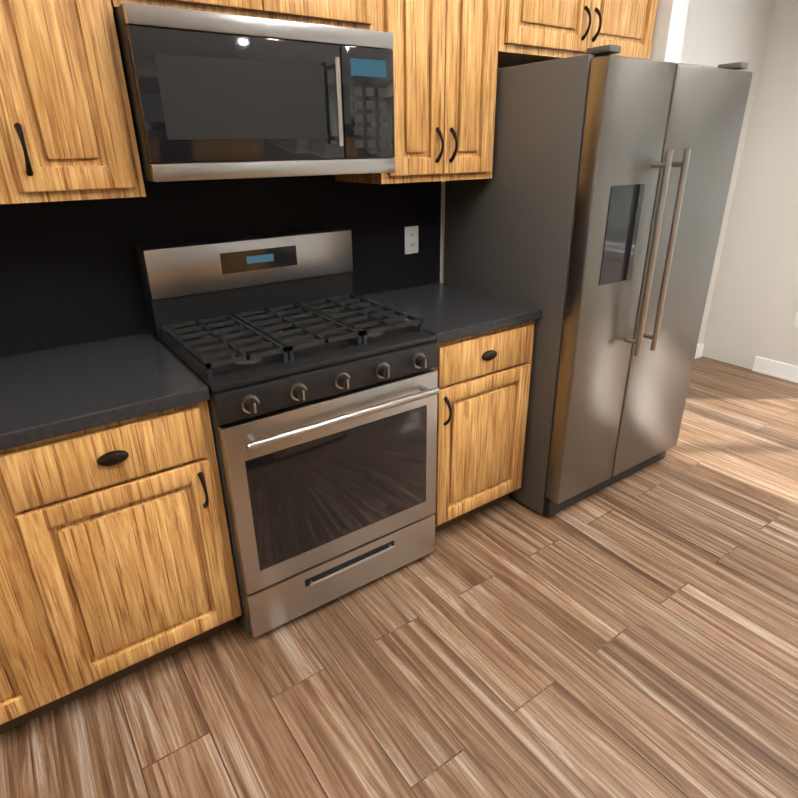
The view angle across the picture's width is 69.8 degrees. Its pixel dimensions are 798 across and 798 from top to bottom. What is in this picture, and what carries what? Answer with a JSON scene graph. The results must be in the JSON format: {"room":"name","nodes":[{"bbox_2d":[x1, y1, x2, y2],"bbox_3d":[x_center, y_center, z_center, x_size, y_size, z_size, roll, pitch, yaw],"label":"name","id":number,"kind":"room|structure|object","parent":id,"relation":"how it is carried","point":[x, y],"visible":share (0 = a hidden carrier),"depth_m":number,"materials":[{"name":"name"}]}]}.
{"room":"kitchen","nodes":[
{"label":"kitchen","id":0,"kind":"room"},
{"bbox_2d":[0,356,797,797],"bbox_3d":[2.038,1.827,-0.465,7.820,0.060,8.770,-16,28,-32],"label":"floor","id":1,"kind":"structure","parent":0,"point":[634,634],"depth_m":1.77,"materials":[{"name":"brown wood"}]},
{"bbox_2d":[0,449,87,733],"bbox_3d":[-1.306,0.490,1.539,0.580,0.876,0.639,-16,28,-32],"label":"base cabinet","id":2,"kind":"object","parent":1,"relation":"on","point":[39,674],"depth_m":1.47,"materials":[{"name":"brown wood"}]},
{"bbox_2d":[0,332,209,449],"bbox_3d":[-1.919,0.247,0.970,3.018,0.038,0.632,-16,28,-32],"label":"countertop","id":3,"kind":"structure","parent":2,"relation":"on","point":[53,392],"depth_m":1.52,"materials":[{"name":"grey stone"}]},
{"bbox_2d":[8,400,241,692],"bbox_3d":[-0.906,0.372,1.795,0.556,0.876,0.639,-16,28,-32],"label":"base cabinet","id":4,"kind":"object","parent":1,"relation":"on","point":[116,560],"depth_m":1.55,"materials":[{"name":"brown wood"}]},
{"bbox_2d":[136,227,439,637],"bbox_3d":[-0.337,0.077,2.039,0.760,1.205,0.707,-16,28,-32],"label":"range","id":5,"kind":"object","parent":1,"relation":"on","point":[324,390],"visible":1,"depth_m":1.86,"materials":[{"name":"grey metal"}]},
{"bbox_2d":[433,320,534,531],"bbox_3d":[0.168,0.059,2.475,0.518,0.875,0.654,-16,28,-32],"label":"base cabinet","id":6,"kind":"object","parent":1,"relation":"on","point":[483,394],"visible":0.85,"depth_m":2.22,"materials":[{"name":"brown wood"}]},
{"bbox_2d":[353,282,541,342],"bbox_3d":[0.155,-0.365,2.300,0.520,0.038,0.632,-16,28,-32],"label":"countertop","id":7,"kind":"structure","parent":6,"relation":"on","point":[445,312],"depth_m":2.20,"materials":[{"name":"grey stone"}]},
{"bbox_2d":[444,44,752,516],"bbox_3d":[0.818,-0.490,2.590,0.899,1.772,0.846,-16,28,-32],"label":"fridge","id":8,"kind":"object","parent":1,"relation":"on","point":[587,218],"visible":0.94,"depth_m":2.19,"materials":[{"name":"grey metal"}]},
{"bbox_2d":[440,0,773,343],"bbox_3d":[-0.610,-0.888,2.016,7.300,3.000,0.150,-16,28,-32],"label":"wall","id":9,"kind":"structure","parent":0,"point":[717,33],"depth_m":3.36,"materials":[{"name":"grey paint"}]},
{"bbox_2d":[0,68,35,203],"bbox_3d":[-1.281,-0.954,1.142,0.656,1.088,0.340,-16,28,-32],"label":"upper cabinet","id":10,"kind":"object","parent":9,"relation":"attached to","point":[15,182],"depth_m":1.37,"materials":[{"name":"brown wood"}]},
{"bbox_2d":[0,0,145,201],"bbox_3d":[-0.913,-1.062,1.378,0.396,1.088,0.340,-16,28,-32],"label":"upper cabinet","id":11,"kind":"object","parent":9,"relation":"attached to","point":[67,132],"depth_m":1.39,"materials":[{"name":"brown wood"}]},
{"bbox_2d":[0,175,440,356],"bbox_3d":[-1.616,-0.417,1.344,4.405,0.900,0.003,-16,28,-32],"label":"backsplash","id":12,"kind":"structure","parent":9,"relation":"attached to","point":[70,272],"depth_m":1.91,"materials":[{"name":"black"}]},
{"bbox_2d":[405,226,417,253],"bbox_3d":[0.056,-0.694,2.498,0.072,0.116,0.010,-16,28,-32],"label":"outlet","id":13,"kind":"object","parent":12,"relation":"attached to","point":[411,239],"visible":1,"depth_m":2.49,"materials":[{"name":"white plastic"}]},
{"bbox_2d":[140,0,387,31],"bbox_3d":[-0.473,-1.393,1.575,0.766,0.651,0.340,-16,28,-32],"label":"upper cabinet","id":14,"kind":"object","parent":9,"relation":"attached to","point":[372,15],"depth_m":1.64,"materials":[{"name":"brown wood"}]},
{"bbox_2d":[113,2,394,181],"bbox_3d":[-0.434,-0.893,1.745,0.760,0.391,0.449,-16,28,-32],"label":"microwave","id":15,"kind":"object","parent":14,"relation":"attached to","point":[213,96],"visible":1,"depth_m":1.55,"materials":[{"name":"black metal"}]},
{"bbox_2d":[335,0,519,183],"bbox_3d":[0.058,-1.348,2.000,0.599,1.088,0.340,-16,28,-32],"label":"upper cabinet","id":16,"kind":"object","parent":9,"relation":"attached to","point":[447,54],"depth_m":1.98,"materials":[{"name":"brown wood"}]},
{"bbox_2d":[516,0,658,65],"bbox_3d":[0.648,-1.720,2.294,0.926,0.658,0.340,-16,28,-32],"label":"upper cabinet","id":17,"kind":"object","parent":9,"relation":"attached to","point":[546,30],"depth_m":2.24,"materials":[{"name":"brown wood"}]},
{"bbox_2d":[650,0,688,62],"bbox_3d":[1.100,-1.260,2.809,0.115,3.000,0.390,-16,28,-32],"label":"wall","id":18,"kind":"structure","parent":0,"point":[669,30],"depth_m":2.48,"materials":[{"name":"grey paint"}]},
{"bbox_2d":[702,0,797,369],"bbox_3d":[3.578,-1.049,2.244,0.160,3.000,4.530,-16,28,-32],"label":"wall","id":19,"kind":"structure","parent":0,"point":[753,309],"depth_m":3.82,"materials":[{"name":"grey paint"}]},
{"bbox_2d":[694,343,797,382],"bbox_3d":[2.041,1.750,-0.495,7.430,0.105,8.370,-16,28,-32],"label":"baseboard","id":20,"kind":"structure","parent":19,"relation":"attached to","point":[785,371],"depth_m":3.98,"materials":[{"name":"white wood"}]},
{"bbox_2d":[792,311,797,328],"bbox_3d":[2.649,-0.515,3.775,0.010,0.116,0.072,-16,28,-32],"label":"outlet","id":21,"kind":"object","parent":19,"relation":"attached to","point":[795,324],"visible":1,"depth_m":3.79,"materials":[{"name":"white plastic"}]}
]}

